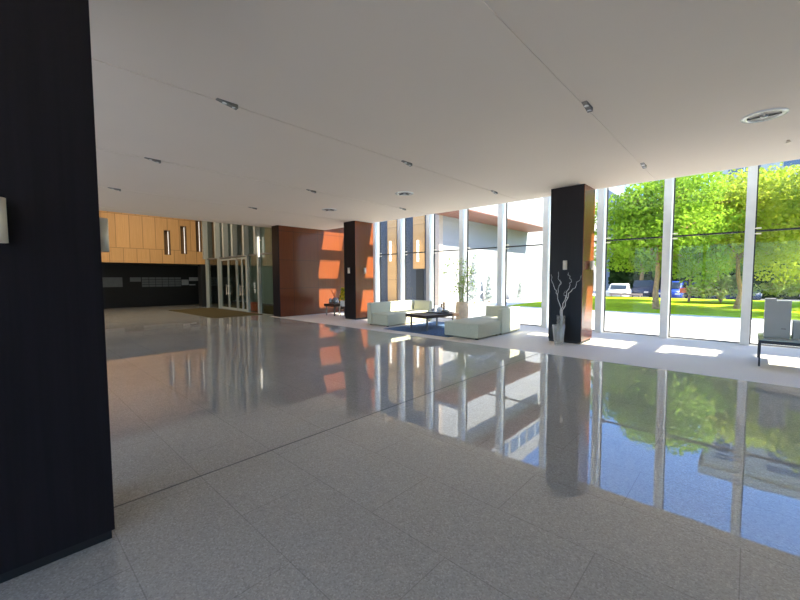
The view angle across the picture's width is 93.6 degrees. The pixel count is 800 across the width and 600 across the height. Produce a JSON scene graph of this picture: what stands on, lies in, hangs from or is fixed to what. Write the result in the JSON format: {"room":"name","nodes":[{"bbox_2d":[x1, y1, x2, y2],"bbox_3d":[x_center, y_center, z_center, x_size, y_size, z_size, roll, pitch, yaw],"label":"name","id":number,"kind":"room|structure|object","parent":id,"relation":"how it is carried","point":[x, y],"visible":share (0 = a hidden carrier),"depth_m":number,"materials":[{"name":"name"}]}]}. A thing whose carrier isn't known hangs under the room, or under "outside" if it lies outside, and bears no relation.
{"room":"lobby","nodes":[
{"label":"lobby","id":0,"kind":"room"},
{"bbox_2d":[99,210,204,263],"bbox_3d":[-15.448,-3.623,16.219,0.350,3.850,13.020,3,5,43],"label":"wall","id":1,"kind":"structure","parent":0,"point":[133,238],"depth_m":18.91,"materials":[{"name":"brown wood"}]},
{"bbox_2d":[102,262,197,265],"bbox_3d":[-16.804,-1.829,17.578,3.350,0.120,13.000,3,5,43],"label":"trim","id":2,"kind":"structure","parent":1,"relation":"attached to","point":[102,262],"depth_m":20.80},
{"bbox_2d":[164,230,170,254],"bbox_3d":[-12.248,-3.001,19.692,0.325,1.280,0.300,3,5,43],"label":"light","id":3,"kind":"object","parent":1,"relation":"attached to","point":[167,244],"visible":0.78,"depth_m":19.80,"materials":[{"name":"beige"}]},
{"bbox_2d":[180,226,186,253],"bbox_3d":[-11.718,-3.221,20.252,0.325,1.490,0.300,3,5,43],"label":"light","id":4,"kind":"object","parent":1,"relation":"attached to","point":[183,235],"visible":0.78,"depth_m":20.36,"materials":[{"name":"beige"}]},
{"bbox_2d":[195,221,201,251],"bbox_3d":[-11.201,-3.525,20.792,0.325,1.730,0.300,3,5,43],"label":"light","id":5,"kind":"object","parent":1,"relation":"attached to","point":[197,223],"visible":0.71,"depth_m":20.90,"materials":[{"name":"beige"}]},
{"bbox_2d":[198,264,206,306],"bbox_3d":[-11.129,-0.820,21.124,0.520,2.350,0.220,3,5,43],"label":"trim","id":6,"kind":"structure","parent":1,"relation":"attached to","point":[201,267],"depth_m":20.97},
{"bbox_2d":[102,264,213,307],"bbox_3d":[-16.875,-0.660,18.742,0.150,2.350,14.500,3,5,43],"label":"wall","id":7,"kind":"structure","parent":0,"point":[132,294],"depth_m":21.45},
{"bbox_2d":[102,277,122,286],"bbox_3d":[-15.476,-0.950,20.102,0.030,0.520,1.020,3,5,43],"label":"wall panel","id":8,"kind":"object","parent":7,"relation":"attached to","point":[107,281],"visible":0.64,"depth_m":20.15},
{"bbox_2d":[130,277,140,281],"bbox_3d":[-14.721,-1.140,20.906,0.030,0.240,0.500,3,5,43],"label":"wall panel","id":9,"kind":"object","parent":7,"relation":"attached to","point":[132,279],"visible":1,"depth_m":20.89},
{"bbox_2d":[142,277,180,286],"bbox_3d":[-13.839,-1.048,21.854,0.040,0.540,1.980,3,5,43],"label":"wall panel","id":10,"kind":"object","parent":7,"relation":"attached to","point":[146,281],"visible":1,"depth_m":21.80,"materials":[{"name":"grey metal"}]},
{"bbox_2d":[182,280,188,284],"bbox_3d":[-13.012,-1.069,22.752,0.030,0.330,0.380,3,5,43],"label":"wall panel","id":11,"kind":"object","parent":7,"relation":"attached to","point":[184,282],"visible":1,"depth_m":22.75,"materials":[{"name":"grey metal"}]},
{"bbox_2d":[189,277,197,280],"bbox_3d":[-12.591,-1.292,23.194,0.030,0.220,0.780,3,5,43],"label":"wall panel","id":12,"kind":"object","parent":7,"relation":"attached to","point":[190,278],"visible":0.64,"depth_m":23.07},
{"bbox_2d":[182,304,273,316],"bbox_3d":[-9.441,0.506,19.499,11.700,0.120,0.500,3,5,43],"label":"trim","id":13,"kind":"structure","parent":7,"relation":"attached to","point":[269,315],"depth_m":19.55,"materials":[{"name":"stone"}]},
{"bbox_2d":[201,221,216,306],"bbox_3d":[-10.119,-2.692,20.102,1.630,6.200,0.270,3,5,43],"label":"window frame","id":14,"kind":"structure","parent":13,"relation":"on","point":[204,223],"depth_m":20.57,"materials":[{"name":"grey metal"}]},
{"bbox_2d":[213,222,225,307],"bbox_3d":[-9.155,-2.643,19.209,1.000,6.200,0.270,3,5,43],"label":"window","id":15,"kind":"structure","parent":13,"relation":"on","point":[217,254],"depth_m":19.45,"materials":[{"name":"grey metal"}]},
{"bbox_2d":[220,259,228,308],"bbox_3d":[-8.992,-0.822,19.234,0.940,2.540,0.135,3,5,43],"label":"door","id":16,"kind":"structure","parent":15,"relation":"attached to","point":[221,260],"depth_m":19.51,"materials":[{"name":"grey metal"}]},
{"bbox_2d":[221,223,233,257],"bbox_3d":[-8.416,-3.899,18.443,1.030,3.610,0.270,3,5,43],"label":"window","id":17,"kind":"structure","parent":15,"relation":"attached to","point":[225,251],"depth_m":18.72,"materials":[{"name":"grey glass"}]},
{"bbox_2d":[228,258,237,309],"bbox_3d":[-8.292,-0.787,18.585,0.930,2.540,0.135,3,5,43],"label":"door","id":18,"kind":"structure","parent":17,"relation":"attached to","point":[230,307],"depth_m":18.81,"materials":[{"name":"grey metal"}]},
{"bbox_2d":[253,226,271,313],"bbox_3d":[-5.811,-2.474,16.106,1.430,6.200,0.270,3,5,43],"label":"window","id":19,"kind":"structure","parent":13,"relation":"on","point":[256,230],"depth_m":16.57,"materials":[{"name":"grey metal"}]},
{"bbox_2d":[257,237,260,256],"bbox_3d":[-6.170,-2.329,16.470,0.079,0.870,0.140,3,5,43],"label":"lamp","id":20,"kind":"object","parent":19,"relation":"attached to","point":[258,239],"visible":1,"depth_m":16.43,"materials":[{"name":"beige"}]},
{"bbox_2d":[242,225,256,311],"bbox_3d":[-6.741,-2.521,16.970,1.110,6.200,0.270,3,5,43],"label":"window","id":21,"kind":"structure","parent":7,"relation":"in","point":[245,229],"depth_m":17.30,"materials":[{"name":"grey metal"}]},
{"bbox_2d":[230,224,244,256],"bbox_3d":[-7.596,-3.857,17.682,1.210,3.610,0.270,3,5,43],"label":"window","id":22,"kind":"structure","parent":21,"relation":"attached to","point":[234,249],"depth_m":18.02,"materials":[{"name":"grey glass"}]},
{"bbox_2d":[237,258,242,310],"bbox_3d":[-7.710,-0.757,18.045,0.520,2.540,0.135,3,5,43],"label":"door","id":23,"kind":"structure","parent":22,"relation":"attached to","point":[237,258],"depth_m":18.17,"materials":[{"name":"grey metal"}]},
{"bbox_2d":[241,257,246,310],"bbox_3d":[-7.314,-0.738,17.678,0.520,2.540,0.135,3,5,43],"label":"door","id":24,"kind":"structure","parent":21,"relation":"attached to","point":[244,309],"depth_m":17.84,"materials":[{"name":"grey metal"}]},
{"bbox_2d":[189,228,235,300],"bbox_3d":[-12.393,-3.118,24.948,0.300,6.500,3.300,3,5,43],"label":"wall","id":25,"kind":"structure","parent":0,"point":[233,281],"depth_m":25.82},
{"bbox_2d":[207,222,231,304],"bbox_3d":[-11.328,-2.882,23.424,3.350,6.200,0.100,3,5,43],"label":"window","id":26,"kind":"structure","parent":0,"point":[210,225],"depth_m":23.11,"materials":[{"name":"clear glass"}]},
{"bbox_2d":[235,225,272,303],"bbox_3d":[-6.866,-2.808,21.874,12.000,6.200,0.300,3,5,43],"label":"window","id":27,"kind":"structure","parent":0,"point":[265,233],"depth_m":23.71,"materials":[{"name":"clear glass"}]},
{"bbox_2d":[193,301,272,314],"bbox_3d":[-8.169,0.439,20.867,11.700,0.145,3.240,3,5,43],"label":"trim","id":28,"kind":"structure","parent":27,"relation":"attached to","point":[266,308],"depth_m":21.03,"materials":[{"name":"grey metal"}]},
{"bbox_2d":[251,302,257,311],"bbox_3d":[-6.893,0.325,17.896,0.640,0.420,0.320,3,5,43],"label":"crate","id":29,"kind":"object","parent":28,"relation":"on","point":[254,305],"visible":0.53,"depth_m":17.67,"materials":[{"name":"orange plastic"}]},
{"bbox_2d":[279,225,344,316],"bbox_3d":[-3.601,-2.661,16.602,0.500,6.500,4.100,3,5,43],"label":"wall partition","id":30,"kind":"structure","parent":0,"point":[311,261],"depth_m":16.05,"materials":[{"name":"brown wood"}]},
{"bbox_2d":[271,225,280,316],"bbox_3d":[-5.010,-2.418,15.097,0.500,6.200,0.040,3,5,43],"label":"trim","id":31,"kind":"structure","parent":30,"relation":"attached to","point":[275,229],"depth_m":15.13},
{"bbox_2d":[373,222,397,301],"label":"window","id":32,"kind":"structure","parent":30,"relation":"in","point":[377,253],"depth_m":16.68,"materials":[{"name":"metal"}]},
{"bbox_2d":[397,218,425,300],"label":"window","id":33,"kind":"structure","parent":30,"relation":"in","point":[401,223],"depth_m":15.63,"materials":[{"name":"metal"}]},
{"bbox_2d":[426,214,458,318],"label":"window","id":34,"kind":"structure","parent":30,"relation":"in","point":[430,219],"depth_m":14.60,"materials":[{"name":"metal"}]},
{"bbox_2d":[459,209,496,301],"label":"window","id":35,"kind":"structure","parent":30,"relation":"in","point":[463,214],"depth_m":13.53,"materials":[{"name":"metal"}]},
{"bbox_2d":[497,203,541,325],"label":"window","id":36,"kind":"structure","parent":30,"relation":"in","point":[502,246],"depth_m":12.52,"materials":[{"name":"metal"}]},
{"bbox_2d":[328,159,797,229],"bbox_3d":[4.670,-3.581,9.032,21.700,1.840,0.030,3,5,43],"label":"trim","id":37,"kind":"structure","parent":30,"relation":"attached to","point":[795,159],"depth_m":8.48,"materials":[{"name":"white paint"}]},
{"bbox_2d":[541,196,596,330],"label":"window","id":38,"kind":"structure","parent":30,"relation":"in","point":[546,200],"depth_m":11.47,"materials":[{"name":"metal"}]},
{"bbox_2d":[594,188,662,336],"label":"window","id":39,"kind":"structure","parent":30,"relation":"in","point":[603,194],"depth_m":10.46,"materials":[{"name":"metal"}]},
{"bbox_2d":[659,178,744,342],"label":"window","id":40,"kind":"structure","parent":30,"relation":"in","point":[670,184],"depth_m":9.42,"materials":[{"name":"metal"}]},
{"bbox_2d":[739,165,799,348],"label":"window","id":41,"kind":"structure","parent":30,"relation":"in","point":[753,171],"depth_m":8.38,"materials":[{"name":"metal"}]},
{"bbox_2d":[0,305,799,599],"bbox_3d":[-5.717,1.215,7.146,34.000,0.121,12.560,3,5,43],"label":"floor","id":42,"kind":"structure","parent":0,"point":[254,457],"depth_m":2.97,"materials":[{"name":"stone"}]},
{"bbox_2d":[0,0,114,583],"bbox_3d":[-2.262,-0.395,2.094,0.750,3.660,0.820,3,5,43],"label":"column","id":43,"kind":"structure","parent":42,"relation":"on","point":[57,502],"depth_m":1.99,"materials":[{"name":"black wood"}]},
{"bbox_2d":[0,197,8,242],"bbox_3d":[-1.951,-0.384,1.803,0.102,0.215,0.092,3,5,43],"label":"wall sconce","id":44,"kind":"object","parent":43,"relation":"attached to","point":[3,210],"visible":1,"depth_m":1.80,"materials":[{"name":"white glass"}]},
{"bbox_2d":[99,217,108,251],"bbox_3d":[-1.952,-0.421,2.434,0.092,0.215,0.102,3,5,43],"label":"wall sconce","id":45,"kind":"object","parent":43,"relation":"attached to","point":[104,233],"visible":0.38,"depth_m":2.42,"materials":[{"name":"white glass"}]},
{"bbox_2d":[169,308,262,317],"bbox_3d":[-8.644,0.560,17.345,5.600,0.018,2.050,3,5,43],"label":"entrance mat","id":46,"kind":"object","parent":42,"relation":"on","point":[205,312],"visible":1,"depth_m":17.01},
{"bbox_2d":[89,0,799,229],"bbox_3d":[-0.807,-3.611,3.899,22.750,2.540,14.930,3,5,43],"label":"ceiling","id":47,"kind":"structure","parent":0,"point":[480,97],"depth_m":4.40,"materials":[{"name":"paint"}]},
{"bbox_2d":[144,157,160,162],"bbox_3d":[-4.368,-2.467,6.634,0.060,0.053,0.240,3,5,43],"label":"spotlight","id":48,"kind":"object","parent":47,"relation":"attached to","point":[150,159],"visible":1,"depth_m":6.63,"materials":[{"name":"grey metal"}]},
{"bbox_2d":[216,98,237,109],"bbox_3d":[-2.075,-2.351,4.507,0.060,0.053,0.240,3,5,43],"label":"spotlight","id":49,"kind":"object","parent":47,"relation":"attached to","point":[232,105],"visible":1,"depth_m":4.51,"materials":[{"name":"grey metal"}]},
{"bbox_2d":[322,208,336,210],"bbox_3d":[-2.172,-2.767,11.560,0.464,0.030,0.464,3,5,43],"label":"recessed light","id":50,"kind":"object","parent":47,"relation":"in","point":[324,209],"visible":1,"depth_m":11.51,"materials":[{"name":"grey metal"}]},
{"bbox_2d":[395,191,413,195],"bbox_3d":[0.109,-2.648,9.376,0.464,0.030,0.464,3,5,43],"label":"recessed light","id":51,"kind":"object","parent":47,"relation":"in","point":[401,193],"visible":1,"depth_m":9.34,"materials":[{"name":"grey metal"}]},
{"bbox_2d":[401,160,411,165],"bbox_3d":[0.124,-2.498,6.869,0.060,0.053,0.240,3,5,43],"label":"spotlight","id":52,"kind":"object","parent":47,"relation":"attached to","point":[403,161],"visible":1,"depth_m":6.86,"materials":[{"name":"grey metal"}]},
{"bbox_2d":[582,101,592,112],"bbox_3d":[2.301,-2.374,4.617,0.060,0.053,0.240,3,5,43],"label":"spotlight","id":53,"kind":"object","parent":47,"relation":"attached to","point":[586,104],"visible":1,"depth_m":4.61,"materials":[{"name":"grey metal"}]},
{"bbox_2d":[740,107,788,122],"bbox_3d":[4.773,-2.404,4.926,0.464,0.030,0.464,3,5,43],"label":"recessed light","id":54,"kind":"object","parent":47,"relation":"in","point":[768,114],"visible":1,"depth_m":4.90,"materials":[{"name":"white metal"}]},
{"bbox_2d":[455,301,468,319],"bbox_3d":[2.151,0.421,13.039,0.470,0.720,0.470,3,5,43],"label":"pot","id":55,"kind":"object","parent":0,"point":[462,308],"depth_m":12.84,"materials":[{"name":"ceramic"}]},
{"bbox_2d":[263,303,795,346],"bbox_3d":[10.671,0.948,11.556,120.000,0.180,7.660,3,5,43],"label":"paving","id":56,"kind":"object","parent":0,"point":[689,326],"depth_m":12.78,"materials":[{"name":"white concrete"}]},
{"bbox_2d":[270,312,799,387],"bbox_3d":[4.300,1.051,9.328,22.300,0.120,4.280,3,5,43],"label":"floor","id":57,"kind":"structure","parent":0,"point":[778,365],"depth_m":7.93,"materials":[{"name":"stone"}]},
{"bbox_2d":[324,303,340,315],"bbox_3d":[-2.656,0.391,15.816,0.720,0.490,0.800,3,5,43],"label":"table","id":58,"kind":"object","parent":57,"relation":"on","point":[326,304],"visible":0.61,"depth_m":15.49,"materials":[{"name":"brown wood"}]},
{"bbox_2d":[339,288,344,315],"bbox_3d":[-2.326,0.075,15.368,0.381,1.176,0.380,3,5,43],"label":"flower pot","id":59,"kind":"object","parent":57,"relation":"on","point":[342,302],"visible":0.74,"depth_m":15.29,"materials":[{"name":"white ceramic"}]},
{"bbox_2d":[344,221,373,319],"bbox_3d":[-1.582,-1.121,14.463,0.660,3.660,0.900,3,5,43],"label":"column","id":60,"kind":"structure","parent":57,"relation":"on","point":[358,235],"depth_m":14.17,"materials":[{"name":"black wood"}]},
{"bbox_2d":[367,301,410,326],"bbox_3d":[-0.357,0.448,12.647,0.980,0.730,1.150,3,5,43],"label":"module","id":61,"kind":"object","parent":57,"relation":"on","point":[378,313],"visible":0.91,"depth_m":12.45,"materials":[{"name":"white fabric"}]},
{"bbox_2d":[393,300,431,322],"bbox_3d":[0.436,0.396,13.499,0.980,0.730,1.150,3,5,43],"label":"module","id":62,"kind":"object","parent":57,"relation":"on","point":[413,306],"visible":0.65,"depth_m":13.55,"materials":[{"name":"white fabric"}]},
{"bbox_2d":[385,321,451,336],"bbox_3d":[1.266,0.864,11.580,2.420,0.012,2.620,3,5,43],"label":"rug","id":63,"kind":"object","parent":57,"relation":"on","point":[433,329],"visible":0.64,"depth_m":11.43,"materials":[{"name":"blue carpet"}]},
{"bbox_2d":[405,311,458,330],"bbox_3d":[0.995,0.621,11.584,1.400,0.475,0.920,-3,4,-38],"label":"coffee table","id":64,"kind":"object","parent":63,"relation":"on","point":[424,315],"visible":0.88,"depth_m":11.34,"materials":[{"name":"brown wood"}]},
{"bbox_2d":[428,311,453,313],"bbox_3d":[1.258,0.383,11.777,0.570,0.023,0.680,-3,4,-38],"label":"tray","id":65,"kind":"object","parent":64,"relation":"on","point":[443,312],"depth_m":11.55,"materials":[{"name":"black metal"}]},
{"bbox_2d":[440,255,476,319],"bbox_3d":[2.020,-0.372,13.035,1.471,2.304,1.004,3,5,43],"label":"bamboo","id":66,"kind":"object","parent":57,"relation":"on","point":[462,308],"visible":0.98,"depth_m":12.89,"materials":[{"name":"plant"}]},
{"bbox_2d":[444,318,500,339],"bbox_3d":[1.950,0.755,10.082,1.050,0.400,1.170,3,5,43],"label":"ottoman","id":67,"kind":"object","parent":57,"relation":"on","point":[474,328],"visible":1,"depth_m":9.70,"materials":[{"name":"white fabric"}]},
{"bbox_2d":[471,305,519,333],"bbox_3d":[2.739,0.549,10.907,1.070,0.710,1.100,3,5,43],"label":"module","id":68,"kind":"object","parent":57,"relation":"on","point":[509,316],"visible":0.69,"depth_m":10.62,"materials":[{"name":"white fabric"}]},
{"bbox_2d":[548,184,595,343],"bbox_3d":[4.172,-0.830,9.132,0.760,3.660,0.790,3,5,43],"label":"column","id":69,"kind":"structure","parent":57,"relation":"on","point":[572,224],"depth_m":8.83,"materials":[{"name":"black wood"}]},
{"bbox_2d":[563,261,566,269],"bbox_3d":[3.869,-0.815,8.805,0.092,0.215,0.102,3,5,43],"label":"wall sconce","id":70,"kind":"object","parent":69,"relation":"attached to","point":[564,262],"visible":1,"depth_m":8.76,"materials":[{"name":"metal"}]},
{"bbox_2d":[589,261,593,269],"bbox_3d":[4.532,-0.822,8.886,0.102,0.215,0.092,3,5,43],"label":"wall sconce","id":71,"kind":"object","parent":69,"relation":"attached to","point":[591,264],"visible":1,"depth_m":8.85,"materials":[{"name":"white ceramic"}]},
{"bbox_2d":[757,333,799,365],"bbox_3d":[6.781,0.900,6.668,0.640,0.475,1.040,3,5,43],"label":"table","id":72,"kind":"object","parent":57,"relation":"on","point":[761,340],"visible":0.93,"depth_m":6.43,"materials":[{"name":"black metal"}]},
{"bbox_2d":[763,298,791,338],"bbox_3d":[6.716,0.318,6.692,0.331,0.685,0.340,3,5,43],"label":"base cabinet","id":73,"kind":"object","parent":72,"relation":"on","point":[777,313],"visible":1,"depth_m":6.58,"materials":[{"name":"grey metal"}]},
{"bbox_2d":[791,320,799,338],"bbox_3d":[6.971,0.514,6.535,0.208,0.310,0.308,3,5,43],"label":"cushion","id":74,"kind":"object","parent":72,"relation":"on","point":[795,334],"visible":1,"depth_m":6.47,"materials":[{"name":"white fabric"}]},
{"bbox_3d":[3.772,0.693,8.813,0.200,0.660,0.200,3,5,43],"label":"glass vase","id":75,"kind":"object","parent":57,"relation":"on","visible":0},
{"bbox_2d":[551,272,580,341],"bbox_3d":[3.821,0.171,8.657,0.681,1.642,0.173,3,5,43],"label":"branches","id":76,"kind":"object","parent":75,"relation":"in","point":[561,309],"visible":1,"depth_m":8.70,"materials":[{"name":"grey wood"}]},
{"bbox_2d":[468,290,606,305],"bbox_3d":[1.454,-1.439,52.916,50.100,0.180,40.500,3,5,43],"label":"walkway","id":77,"kind":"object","parent":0,"point":[528,299],"visible":0.07,"depth_m":24.73,"materials":[{"name":"white concrete"}]},
{"bbox_2d":[468,253,482,303],"bbox_3d":[4.518,-1.321,22.721,1.077,3.089,1.087,3,5,43],"label":"conifer","id":78,"kind":"object","parent":77,"relation":"on","point":[474,297],"visible":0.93,"depth_m":22.58,"materials":[{"name":"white plant"}]},
{"bbox_2d":[484,275,493,301],"bbox_3d":[5.758,-0.763,24.266,0.685,1.787,0.675,0,3,9],"label":"conifer","id":79,"kind":"object","parent":77,"relation":"on","point":[488,294],"visible":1,"depth_m":24.16,"materials":[{"name":"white plant"}]},
{"bbox_2d":[381,187,624,305],"bbox_3d":[13.519,-7.359,40.350,14.020,13.020,45.920,3,5,43],"label":"building wing","id":80,"kind":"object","parent":77,"relation":"on","point":[525,217],"visible":0.16,"depth_m":24.02,"materials":[{"name":"white paint"}]},
{"bbox_2d":[389,241,391,260],"bbox_3d":[-0.582,-3.050,23.485,0.138,1.250,0.209,3,5,43],"label":"lamp","id":81,"kind":"object","parent":80,"relation":"attached to","point":[390,245],"visible":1,"depth_m":23.40,"materials":[{"name":"beige"}]},
{"bbox_2d":[417,240,419,261],"bbox_3d":[1.067,-2.867,21.962,0.138,1.250,0.209,3,5,43],"label":"lamp","id":82,"kind":"object","parent":80,"relation":"attached to","point":[418,244],"visible":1,"depth_m":21.88,"materials":[{"name":"beige"}]},
{"bbox_2d":[515,282,524,299],"bbox_3d":[8.563,-0.661,26.708,0.648,1.277,0.707,0,3,-5],"label":"conifer","id":83,"kind":"object","parent":77,"relation":"on","point":[520,295],"visible":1,"depth_m":26.59,"materials":[{"name":"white plant"}]},
{"bbox_2d":[507,296,799,319],"bbox_3d":[36.565,1.366,2.634,69.900,0.200,14.500,3,5,43],"label":"lawn","id":84,"kind":"structure","parent":0,"point":[702,307],"depth_m":19.73,"materials":[{"name":"green plant"}]},
{"bbox_2d":[594,171,745,308],"bbox_3d":[12.528,-3.042,18.183,6.128,6.977,6.102,-2,4,-29],"label":"tree","id":85,"kind":"object","parent":84,"relation":"on","point":[639,215],"visible":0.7,"depth_m":16.87,"materials":[{"name":"green plant"}]},
{"bbox_2d":[649,245,735,301],"bbox_3d":[17.811,-3.156,23.022,4.523,6.614,4.180,-2,4,-24],"label":"tree","id":86,"kind":"object","parent":84,"relation":"on","point":[689,296],"visible":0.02,"depth_m":22.25,"materials":[{"name":"green plant"}]},
{"bbox_2d":[685,272,760,302],"bbox_3d":[18.966,-0.725,22.112,3.621,1.844,3.086,1,3,15],"label":"shrub","id":87,"kind":"object","parent":84,"relation":"on","point":[725,286],"visible":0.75,"depth_m":21.45,"materials":[{"name":"green plant"}]},
{"bbox_2d":[689,162,799,308],"bbox_3d":[16.221,-2.985,18.033,6.094,6.881,5.873,2,4,33],"label":"tree","id":88,"kind":"object","parent":84,"relation":"on","point":[767,215],"visible":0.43,"depth_m":16.74,"materials":[{"name":"green plant"}]},
{"bbox_2d":[753,265,799,299],"bbox_3d":[19.197,-0.681,17.830,3.975,2.251,3.603,-1,4,-19],"label":"shrub","id":89,"kind":"object","parent":84,"relation":"on","point":[792,289],"visible":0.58,"depth_m":17.88,"materials":[{"name":"green plant"}]},
{"bbox_2d":[770,164,799,261],"bbox_3d":[17.016,-2.758,13.537,5.219,6.907,5.277,2,4,32],"label":"tree","id":90,"kind":"object","parent":84,"relation":"on","point":[788,203],"visible":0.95,"depth_m":14.68,"materials":[{"name":"green plant"}]},
{"label":"outside","id":91,"kind":"structure","parent":0,"visible":0},
{"bbox_2d":[615,226,660,279],"bbox_3d":[23.965,-5.420,37.226,5.498,9.409,5.527,0,3,8],"label":"tree","id":92,"kind":"object","parent":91,"point":[653,272],"visible":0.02,"depth_m":37.38,"materials":[{"name":"green plant"}]},
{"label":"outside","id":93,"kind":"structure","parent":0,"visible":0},
{"bbox_2d":[633,296,799,301],"bbox_3d":[60.558,0.270,28.439,69.900,0.200,56.000,3,5,43],"label":"road","id":94,"kind":"structure","parent":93,"point":[633,296],"depth_m":33.73,"materials":[{"name":"grey asphalt"}]},
{"bbox_2d":[606,283,631,296],"bbox_3d":[19.541,-0.726,33.460,1.690,1.498,4.060,2,4,36],"label":"car","id":95,"kind":"object","parent":94,"relation":"on","point":[614,287],"visible":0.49,"depth_m":32.64,"materials":[{"name":"white paint"}]},
{"bbox_2d":[609,293,642,296],"bbox_3d":[18.424,-0.181,30.704,2.350,0.740,0.080,3,5,43],"label":"guard rail","id":96,"kind":"object","parent":94,"relation":"on","point":[611,294],"visible":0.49,"depth_m":30.60,"materials":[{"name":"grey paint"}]},
{"bbox_2d":[631,280,660,296],"bbox_3d":[23.482,-1.011,35.928,4.260,1.750,1.840,-3,4,-41],"label":"car","id":97,"kind":"object","parent":94,"relation":"on","point":[645,287],"visible":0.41,"depth_m":34.84,"materials":[{"name":"blue paint"}]},
{"bbox_2d":[658,281,687,297],"bbox_3d":[23.476,-0.771,32.256,1.740,1.700,4.460,3,5,45],"label":"car","id":98,"kind":"object","parent":94,"relation":"on","point":[676,285],"visible":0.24,"depth_m":31.06,"materials":[{"name":"blue paint"}]},
{"bbox_2d":[680,287,685,297],"bbox_3d":[21.331,-0.328,28.246,0.520,1.300,0.076,3,5,43],"label":"road sign","id":99,"kind":"object","parent":94,"relation":"on","point":[682,290],"visible":0.6,"depth_m":28.25,"materials":[{"name":"red metal"}]},
{"bbox_2d":[607,254,799,299],"bbox_3d":[36.423,-2.235,33.248,32.433,4.754,1.927,3,5,43],"label":"hedge","id":100,"kind":"object","parent":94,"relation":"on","point":[621,276],"visible":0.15,"depth_m":41.12,"materials":[{"name":"green plant"}]},
{"bbox_2d":[687,282,761,299],"bbox_3d":[25.721,-0.591,29.904,4.460,1.600,1.840,3,5,45],"label":"car","id":101,"kind":"object","parent":94,"relation":"on","point":[758,296],"visible":0.11,"depth_m":29.00,"materials":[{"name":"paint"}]},
{"bbox_2d":[717,256,769,277],"bbox_3d":[28.404,-5.371,33.589,6.516,9.716,6.454,0,3,9],"label":"tree","id":102,"kind":"object","parent":94,"relation":"on","point":[741,265],"visible":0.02,"depth_m":32.02,"materials":[{"name":"green plant"}]},
{"bbox_2d":[717,159,799,192],"bbox_3d":[53.716,-10.118,30.061,43.900,20.400,14.800,3,5,43],"label":"office building","id":103,"kind":"structure","parent":94,"relation":"on","point":[795,162],"depth_m":36.52,"materials":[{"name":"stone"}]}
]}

